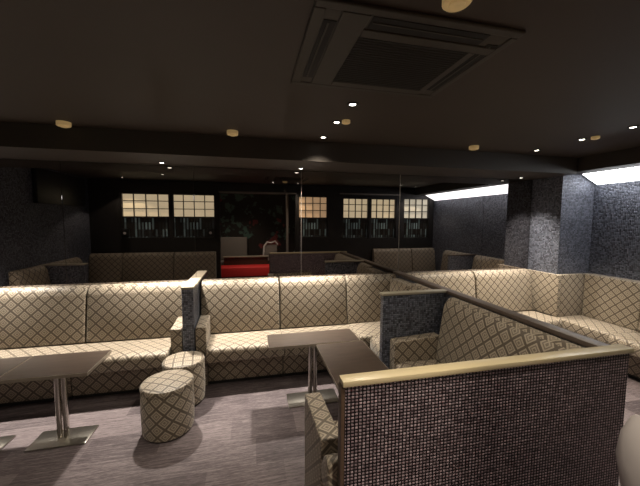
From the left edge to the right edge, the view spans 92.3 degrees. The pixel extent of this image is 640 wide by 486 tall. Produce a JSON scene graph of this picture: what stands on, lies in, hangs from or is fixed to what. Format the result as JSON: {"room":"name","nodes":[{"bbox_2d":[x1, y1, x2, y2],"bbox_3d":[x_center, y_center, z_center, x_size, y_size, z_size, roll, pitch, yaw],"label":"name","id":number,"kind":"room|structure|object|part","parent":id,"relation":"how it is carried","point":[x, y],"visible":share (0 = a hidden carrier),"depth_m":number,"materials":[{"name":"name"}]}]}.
{"room":"entertainment venue","nodes":[
{"label":"entertainment venue","id":0,"kind":"room"},
{"bbox_2d":[22,159,532,333],"bbox_3d":[-0.127,0.161,3.748,7.800,2.400,0.180,-1,5,-13],"label":"wall","id":1,"kind":"structure","parent":0,"point":[22,159],"depth_m":3.37,"materials":[{"name":"black paint"}]},
{"bbox_2d":[0,159,66,287],"bbox_3d":[-3.136,-0.147,2.945,1.172,1.308,0.006,-1,5,-13],"label":"wall mirror","id":2,"kind":"object","parent":1,"relation":"attached to","point":[32,239],"visible":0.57,"depth_m":3.01,"materials":[{"name":"grey mirror"}]},
{"bbox_2d":[60,161,195,285],"bbox_3d":[-1.963,-0.162,3.210,1.227,1.308,0.006,-1,5,-13],"label":"wall mirror","id":3,"kind":"object","parent":1,"relation":"attached to","point":[124,223],"visible":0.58,"depth_m":3.20,"materials":[{"name":"grey mirror"}]},
{"bbox_2d":[193,166,300,282],"bbox_3d":[-0.792,-0.176,3.475,1.167,1.308,0.006,-1,5,-13],"label":"wall mirror","id":4,"kind":"object","parent":1,"relation":"attached to","point":[248,221],"visible":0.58,"depth_m":3.46,"materials":[{"name":"grey mirror"}]},
{"bbox_2d":[0,122,577,179],"bbox_3d":[-0.314,-0.908,3.221,6.830,0.190,0.600,-1,5,-13],"label":"beam","id":5,"kind":"structure","parent":1,"relation":"attached to","point":[26,141],"depth_m":2.94,"materials":[{"name":"paint"}]},
{"bbox_2d":[301,171,399,276],"bbox_3d":[0.388,-0.191,3.741,1.247,1.308,0.006,-1,5,-13],"label":"wall mirror","id":6,"kind":"object","parent":1,"relation":"attached to","point":[350,221],"visible":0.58,"depth_m":3.73,"materials":[{"name":"grey mirror"}]},
{"bbox_2d":[398,175,400,264],"bbox_3d":[0.999,-0.243,3.871,0.007,1.218,0.002,-1,5,-13],"label":"trim","id":7,"kind":"structure","parent":1,"relation":"attached to","point":[400,175],"depth_m":3.87,"materials":[{"name":"metal"}]},
{"bbox_2d":[398,175,484,272],"bbox_3d":[1.597,-0.206,4.015,1.227,1.308,0.006,-1,5,-13],"label":"wall mirror","id":8,"kind":"object","parent":1,"relation":"attached to","point":[441,225],"visible":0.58,"depth_m":4.00,"materials":[{"name":"grey mirror"}]},
{"bbox_2d":[481,178,532,269],"bbox_3d":[2.575,-0.218,4.236,0.772,1.308,0.006,-1,5,-13],"label":"wall mirror","id":9,"kind":"object","parent":1,"relation":"attached to","point":[507,202],"visible":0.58,"depth_m":4.23,"materials":[{"name":"grey mirror"}]},
{"bbox_2d":[0,0,639,157],"bbox_3d":[0.571,-0.846,0.603,7.800,0.100,6.450,-1,5,-13],"label":"ceiling","id":10,"kind":"structure","parent":0,"point":[207,67],"depth_m":1.65,"materials":[{"name":"paint"}]},
{"bbox_2d":[56,120,71,127],"bbox_3d":[-2.012,-0.928,2.412,0.095,0.041,0.095,-1,5,-13],"label":"smoke detector","id":11,"kind":"object","parent":10,"relation":"attached to","point":[64,124],"visible":1,"depth_m":2.39,"materials":[{"name":"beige plastic"}]},
{"bbox_2d":[227,129,237,136],"bbox_3d":[-0.751,-0.939,2.635,0.095,0.041,0.095,-1,5,-13],"label":"smoke detector","id":12,"kind":"object","parent":10,"relation":"attached to","point":[230,132],"visible":1,"depth_m":2.60,"materials":[{"name":"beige plastic"}]},
{"bbox_2d":[332,120,341,123],"bbox_3d":[0.129,-0.931,2.373,0.080,0.007,0.080,-1,5,-13],"label":"recessed light","id":13,"kind":"object","parent":10,"relation":"in","point":[335,121],"visible":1,"depth_m":2.37,"materials":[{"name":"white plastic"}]},
{"bbox_2d":[342,119,349,124],"bbox_3d":[0.198,-0.918,2.338,0.064,0.028,0.064,-1,5,-13],"label":"smoke detector","id":14,"kind":"object","parent":10,"relation":"attached to","point":[345,121],"visible":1,"depth_m":2.31,"materials":[{"name":"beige plastic"}]},
{"bbox_2d":[346,102,358,106],"bbox_3d":[0.213,-0.902,2.003,0.080,0.007,0.080,-1,5,-13],"label":"recessed light","id":15,"kind":"object","parent":10,"relation":"in","point":[350,104],"visible":1,"depth_m":2.00,"materials":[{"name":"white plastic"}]},
{"bbox_2d":[291,0,525,97],"bbox_3d":[0.329,-0.856,1.447,0.850,0.014,0.670,-1,5,-13],"label":"air conditioner","id":16,"kind":"object","parent":10,"relation":"attached to","point":[350,45],"visible":1,"depth_m":1.33,"materials":[{"name":"black plastic"}]},
{"bbox_2d":[333,36,467,89],"bbox_3d":[0.363,-0.858,1.501,0.510,0.009,0.410,-1,5,-13],"label":"grille","id":17,"kind":"object","parent":16,"relation":"attached to","point":[376,62],"depth_m":1.46,"materials":[{"name":"black plastic"}]},
{"bbox_2d":[442,0,471,12],"bbox_3d":[0.456,-0.808,1.022,0.095,0.041,0.095,-1,5,-13],"label":"smoke detector","id":18,"kind":"object","parent":10,"relation":"attached to","point":[451,6],"visible":1,"depth_m":1.02,"materials":[{"name":"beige plastic"}]},
{"bbox_2d":[469,145,478,150],"bbox_3d":[1.567,-0.966,3.129,0.095,0.041,0.095,-1,5,-13],"label":"smoke detector","id":19,"kind":"object","parent":10,"relation":"attached to","point":[472,147],"visible":1,"depth_m":3.09,"materials":[{"name":"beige plastic"}]},
{"bbox_2d":[591,136,599,139],"bbox_3d":[2.464,-0.939,2.748,0.064,0.028,0.064,-1,5,-13],"label":"smoke detector","id":20,"kind":"object","parent":10,"relation":"attached to","point":[592,137],"visible":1,"depth_m":2.73,"materials":[{"name":"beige plastic"}]},
{"bbox_2d":[577,146,639,173],"bbox_3d":[3.484,-0.849,2.549,0.260,0.165,2.730,-1,5,-13],"label":"trim","id":21,"kind":"structure","parent":10,"relation":"attached to","point":[630,157],"depth_m":3.38,"materials":[{"name":"paint"}]},
{"bbox_2d":[626,126,639,128],"bbox_3d":[2.508,-0.925,2.461,0.080,0.007,0.080,-1,5,-13],"label":"recessed light","id":22,"kind":"object","parent":10,"relation":"in","point":[630,127],"visible":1,"depth_m":2.46,"materials":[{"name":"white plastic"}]},
{"bbox_2d":[0,372,639,485],"bbox_3d":[0.558,1.646,0.796,7.800,0.100,6.450,-1,5,-13],"label":"floor","id":23,"kind":"structure","parent":0,"point":[246,432],"depth_m":2.28,"materials":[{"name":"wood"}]},
{"bbox_2d":[0,356,32,449],"bbox_3d":[-2.453,1.184,2.164,0.536,0.580,0.386,-1,5,-13],"label":"cocktail table","id":24,"kind":"object","parent":23,"relation":"on","point":[6,364],"visible":0.72,"depth_m":2.26,"materials":[{"name":"laminate"}]},
{"bbox_3d":[-2.455,1.467,2.186,0.360,0.012,0.210,-1,5,-13],"label":"plate","id":25,"kind":"part","parent":24,"relation":"part of","materials":[{"name":"metal"}]},
{"bbox_2d":[0,285,89,406],"bbox_3d":[-2.675,0.936,2.815,0.796,0.972,0.588,-1,5,-13],"label":"sofa","id":26,"kind":"object","parent":23,"relation":"on","point":[46,320],"visible":0.55,"depth_m":2.93,"materials":[{"name":"fabric"}]},
{"bbox_3d":[-2.675,1.067,2.821,0.796,0.140,0.580,-1,5,-13],"label":"seat","id":27,"kind":"part","parent":26,"relation":"part of","materials":[{"name":"fabric"}]},
{"bbox_3d":[-2.720,0.709,2.999,0.788,0.547,0.176,-1,5,-13],"label":"backrest","id":28,"kind":"part","parent":26,"relation":"part of","materials":[{"name":"fabric"}]},
{"bbox_2d":[0,350,111,451],"bbox_3d":[-1.922,1.178,2.284,0.536,0.580,0.386,-1,5,-13],"label":"cocktail table","id":29,"kind":"object","parent":23,"relation":"on","point":[57,367],"visible":1,"depth_m":2.27,"materials":[{"name":"laminate"}]},
{"bbox_3d":[-1.922,1.187,2.285,0.082,0.538,0.038,-1,5,-13],"label":"post","id":30,"kind":"part","parent":29,"relation":"part of","materials":[{"name":"silver metal"}]},
{"bbox_3d":[-1.923,1.461,2.306,0.380,0.012,0.210,-1,5,-13],"label":"plate","id":31,"kind":"part","parent":29,"relation":"part of","materials":[{"name":"metal"}]},
{"bbox_2d":[72,281,186,398],"bbox_3d":[-1.822,0.925,3.008,0.941,0.972,0.588,-1,5,-13],"label":"sofa","id":32,"kind":"object","parent":23,"relation":"on","point":[141,323],"visible":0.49,"depth_m":3.06,"materials":[{"name":"fabric"}]},
{"bbox_3d":[-1.873,1.057,3.002,0.836,0.140,0.580,-1,5,-13],"label":"seat","id":33,"kind":"part","parent":32,"relation":"part of","materials":[{"name":"fabric"}]},
{"bbox_3d":[-1.867,0.698,3.192,0.933,0.547,0.176,-1,5,-13],"label":"backrest","id":34,"kind":"part","parent":32,"relation":"part of","materials":[{"name":"fabric"}]},
{"bbox_3d":[-1.413,1.094,3.115,0.100,0.624,0.350,-1,5,-13],"label":"armrest","id":35,"kind":"part","parent":32,"relation":"part of","materials":[{"name":"fabric"}]},
{"bbox_2d":[139,369,194,442],"bbox_3d":[-1.190,1.260,2.410,0.382,0.403,0.382,-2,5,-30],"label":"round stool","id":36,"kind":"object","parent":23,"relation":"on","point":[167,399],"visible":1,"depth_m":2.27,"materials":[{"name":"fabric"}]},
{"bbox_3d":[-1.190,1.085,2.397,0.380,0.052,0.380,-2,5,-30],"label":"seat","id":37,"kind":"part","parent":36,"relation":"part of","materials":[{"name":"fabric"}]},
{"bbox_2d":[162,351,204,405],"bbox_3d":[-1.229,1.231,2.785,0.356,0.403,0.356,2,5,26],"label":"round stool","id":38,"kind":"object","parent":23,"relation":"on","point":[193,362],"visible":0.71,"depth_m":2.72,"materials":[{"name":"fabric"}]},
{"bbox_3d":[-1.228,1.056,2.771,0.354,0.052,0.354,2,5,26],"label":"seat","id":39,"kind":"part","parent":38,"relation":"part of","materials":[{"name":"fabric"}]},
{"bbox_2d":[181,278,201,350],"bbox_3d":[-1.317,0.900,3.188,0.117,1.000,0.485,-1,5,-13],"label":"wall","id":40,"kind":"structure","parent":23,"relation":"on","point":[191,290],"depth_m":2.96,"materials":[{"name":"stone"}]},
{"bbox_2d":[195,278,283,385],"bbox_3d":[-0.832,0.913,3.231,0.841,0.972,0.588,-1,5,-13],"label":"sofa","id":41,"kind":"object","parent":23,"relation":"on","point":[239,314],"visible":0.81,"depth_m":3.29,"materials":[{"name":"fabric"}]},
{"bbox_3d":[-1.195,1.091,3.164,0.100,0.624,0.350,-1,5,-13],"label":"armrest","id":42,"kind":"part","parent":41,"relation":"part of","materials":[{"name":"fabric"}]},
{"bbox_3d":[-0.877,0.686,3.415,0.833,0.547,0.176,-1,5,-13],"label":"backrest","id":43,"kind":"part","parent":41,"relation":"part of","materials":[{"name":"fabric"}]},
{"bbox_3d":[-0.781,1.044,3.249,0.736,0.140,0.580,-1,5,-13],"label":"seat","id":44,"kind":"part","parent":41,"relation":"part of","materials":[{"name":"fabric"}]},
{"bbox_2d":[267,328,359,407],"bbox_3d":[-0.068,1.146,2.815,0.806,0.580,0.296,-1,5,-13],"label":"cocktail table","id":45,"kind":"object","parent":23,"relation":"on","point":[310,339],"visible":0.87,"depth_m":2.79,"materials":[{"name":"laminate"}]},
{"bbox_3d":[-0.070,1.429,2.837,0.460,0.012,0.220,-1,5,-13],"label":"plate","id":46,"kind":"part","parent":45,"relation":"part of","materials":[{"name":"metal"}]},
{"bbox_3d":[-0.068,1.155,2.816,0.082,0.538,0.038,-1,5,-13],"label":"post","id":47,"kind":"part","parent":45,"relation":"part of","materials":[{"name":"silver metal"}]},
{"bbox_2d":[279,275,358,375],"bbox_3d":[-0.033,0.903,3.412,0.786,0.972,0.588,-1,5,-13],"label":"sofa","id":48,"kind":"object","parent":23,"relation":"on","point":[317,303],"visible":0.62,"depth_m":3.52,"materials":[{"name":"fabric"}]},
{"bbox_3d":[-0.077,0.676,3.596,0.778,0.547,0.176,-1,5,-13],"label":"backrest","id":49,"kind":"part","parent":48,"relation":"part of","materials":[{"name":"fabric"}]},
{"bbox_3d":[-0.033,1.034,3.418,0.786,0.140,0.580,-1,5,-13],"label":"seat","id":50,"kind":"part","parent":48,"relation":"part of","materials":[{"name":"fabric"}]},
{"bbox_2d":[305,392,337,485],"bbox_3d":[0.391,1.212,1.704,0.871,0.624,0.558,-1,5,-13],"label":"sofa","id":51,"kind":"object","parent":23,"relation":"on","point":[321,432],"visible":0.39,"depth_m":1.55,"materials":[{"name":"fabric"}]},
{"bbox_3d":[0.435,1.024,1.501,0.863,0.181,0.172,-1,5,-13],"label":"backrest","id":52,"kind":"part","parent":51,"relation":"part of","materials":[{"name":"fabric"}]},
{"bbox_2d":[316,341,388,389],"bbox_3d":[0.266,1.191,2.293,0.426,0.575,0.856,-1,5,-13],"label":"cocktail table","id":53,"kind":"object","parent":23,"relation":"on","point":[343,358],"visible":0.39,"depth_m":2.37,"materials":[{"name":"laminate"}]},
{"bbox_2d":[345,274,413,357],"bbox_3d":[0.676,0.895,3.572,0.660,0.972,0.588,-1,5,-13],"label":"sofa","id":54,"kind":"object","parent":23,"relation":"on","point":[363,297],"visible":0.41,"depth_m":3.67,"materials":[{"name":"fabric"}]},
{"bbox_3d":[0.676,1.027,3.579,0.660,0.137,0.580,-1,5,-13],"label":"seat","id":55,"kind":"part","parent":54,"relation":"part of","materials":[{"name":"fabric"}]},
{"bbox_3d":[0.632,0.667,3.756,0.652,0.547,0.176,-1,5,-13],"label":"backrest","id":56,"kind":"part","parent":54,"relation":"part of","materials":[{"name":"fabric"}]},
{"bbox_3d":[0.949,0.698,3.525,0.143,0.525,0.405,-1,5,-13],"label":"backrest","id":57,"kind":"part","parent":54,"relation":"part of","materials":[{"name":"fabric"}]},
{"bbox_2d":[370,283,430,356],"bbox_3d":[0.834,0.932,3.093,0.538,0.972,0.416,-1,5,-13],"label":"sofa","id":58,"kind":"object","parent":23,"relation":"on","point":[375,341],"visible":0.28,"depth_m":3.15,"materials":[{"name":"fabric"}]},
{"bbox_3d":[0.830,1.063,3.102,0.530,0.140,0.416,-1,5,-13],"label":"seat","id":59,"kind":"part","parent":58,"relation":"part of","materials":[{"name":"fabric"}]},
{"bbox_3d":[1.012,0.718,3.116,0.176,0.547,0.408,-1,5,-13],"label":"backrest","id":60,"kind":"part","parent":58,"relation":"part of","materials":[{"name":"fabric"}]},
{"bbox_2d":[379,289,447,368],"bbox_3d":[0.856,0.938,2.842,0.646,1.000,0.071,-1,5,-13],"label":"wall","id":61,"kind":"structure","parent":23,"relation":"on","point":[411,312],"depth_m":2.78,"materials":[{"name":"stone"}]},
{"bbox_2d":[406,271,474,296],"bbox_3d":[1.598,0.883,3.780,0.981,0.972,0.588,-1,5,-13],"label":"sofa","id":62,"kind":"object","parent":23,"relation":"on","point":[463,282],"visible":0.15,"depth_m":3.97,"materials":[{"name":"fabric"}]},
{"bbox_2d":[337,344,633,485],"bbox_3d":[0.838,1.044,1.466,1.560,1.000,0.062,-1,5,-13],"label":"wall","id":63,"kind":"structure","parent":23,"relation":"on","point":[554,418],"depth_m":1.42,"materials":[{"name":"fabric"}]},
{"bbox_3d":[0.086,1.066,1.297,0.017,0.975,0.042,-1,5,-13],"label":"panel","id":64,"kind":"part","parent":63,"relation":"part of","materials":[{"name":"brown wood"}]},
{"bbox_2d":[389,297,583,369],"bbox_3d":[1.028,1.003,2.196,0.558,0.972,1.236,-1,5,-13],"label":"sofa","id":65,"kind":"object","parent":23,"relation":"on","point":[468,332],"visible":0.38,"depth_m":2.36,"materials":[{"name":"fabric"}]},
{"bbox_3d":[0.844,1.133,2.749,0.440,0.624,0.100,-1,5,-13],"label":"armrest","id":66,"kind":"part","parent":65,"relation":"part of","materials":[{"name":"fabric"}]},
{"bbox_3d":[1.034,1.137,2.154,0.550,0.140,1.131,-1,5,-13],"label":"seat","id":67,"kind":"part","parent":65,"relation":"part of","materials":[{"name":"fabric"}]},
{"bbox_2d":[393,271,608,347],"bbox_3d":[1.227,0.944,2.799,0.084,0.998,2.382,-1,5,-13],"label":"wall","id":68,"kind":"structure","parent":23,"relation":"on","point":[578,339],"depth_m":2.12,"materials":[{"name":"stone"}]},
{"bbox_2d":[471,269,561,327],"bbox_3d":[2.518,0.872,3.988,0.884,0.972,0.588,-1,5,-13],"label":"sofa","id":69,"kind":"object","parent":23,"relation":"on","point":[510,289],"visible":0.54,"depth_m":4.12,"materials":[{"name":"fabric"}]},
{"bbox_3d":[2.473,0.644,4.172,0.876,0.547,0.176,-1,5,-13],"label":"backrest","id":70,"kind":"part","parent":69,"relation":"part of","materials":[{"name":"fabric"}]},
{"bbox_3d":[2.518,1.003,3.995,0.884,0.140,0.580,-1,5,-13],"label":"seat","id":71,"kind":"part","parent":69,"relation":"part of","materials":[{"name":"fabric"}]},
{"bbox_2d":[527,269,639,343],"bbox_3d":[3.292,0.885,3.907,0.577,0.967,1.070,-1,5,-13],"label":"sofa","id":72,"kind":"object","parent":23,"relation":"on","point":[598,307],"visible":0.75,"depth_m":3.81,"materials":[{"name":"fabric"}]},
{"bbox_3d":[2.982,0.658,4.127,0.049,0.542,0.470,-1,5,-13],"label":"backrest","id":73,"kind":"part","parent":72,"relation":"part of","materials":[{"name":"fabric"}]},
{"bbox_3d":[3.299,0.670,3.993,0.509,0.542,0.066,-1,5,-13],"label":"backrest","id":74,"kind":"part","parent":72,"relation":"part of","materials":[{"name":"fabric"}]},
{"bbox_3d":[3.334,1.030,3.720,0.573,0.137,0.666,-1,5,-13],"label":"seat","id":75,"kind":"part","parent":72,"relation":"part of","materials":[{"name":"fabric"}]},
{"bbox_3d":[3.549,0.691,3.707,0.159,0.547,0.598,-1,5,-13],"label":"backrest","id":76,"kind":"part","parent":72,"relation":"part of","materials":[{"name":"fabric"}]},
{"bbox_2d":[608,321,639,380],"bbox_3d":[3.450,0.942,3.142,0.588,0.972,0.486,-1,5,-13],"label":"sofa","id":77,"kind":"object","parent":23,"relation":"on","point":[632,340],"visible":0.76,"depth_m":3.21,"materials":[{"name":"fabric"}]},
{"bbox_3d":[3.445,1.073,3.151,0.580,0.140,0.486,-1,5,-13],"label":"seat","id":78,"kind":"part","parent":77,"relation":"part of","materials":[{"name":"fabric"}]},
{"bbox_2d":[615,415,639,485],"bbox_3d":[1.506,1.123,1.197,0.482,0.898,0.556,-2,5,-28],"label":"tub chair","id":79,"kind":"object","parent":23,"relation":"on","point":[627,451],"visible":1,"depth_m":1.28,"materials":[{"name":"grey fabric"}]},
{"bbox_2d":[528,174,594,315],"bbox_3d":[3.254,0.143,4.200,0.516,2.400,0.430,-1,5,-13],"label":"wall pillar","id":80,"kind":"structure","parent":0,"point":[561,206],"depth_m":3.99,"materials":[{"name":"stone"}]},
{"bbox_2d":[588,180,639,280],"bbox_3d":[3.939,0.247,2.898,0.244,2.400,3.280,-1,5,-13],"label":"wall","id":81,"kind":"structure","parent":0,"point":[615,231],"depth_m":3.75,"materials":[{"name":"stone"}]},
{"bbox_2d":[582,166,639,184],"bbox_3d":[3.732,-0.789,2.616,0.256,0.283,2.670,-1,5,-13],"label":"light","id":82,"kind":"object","parent":81,"relation":"attached to","point":[626,174],"visible":0.5,"depth_m":3.63,"materials":[{"name":"white plastic"}]}
]}

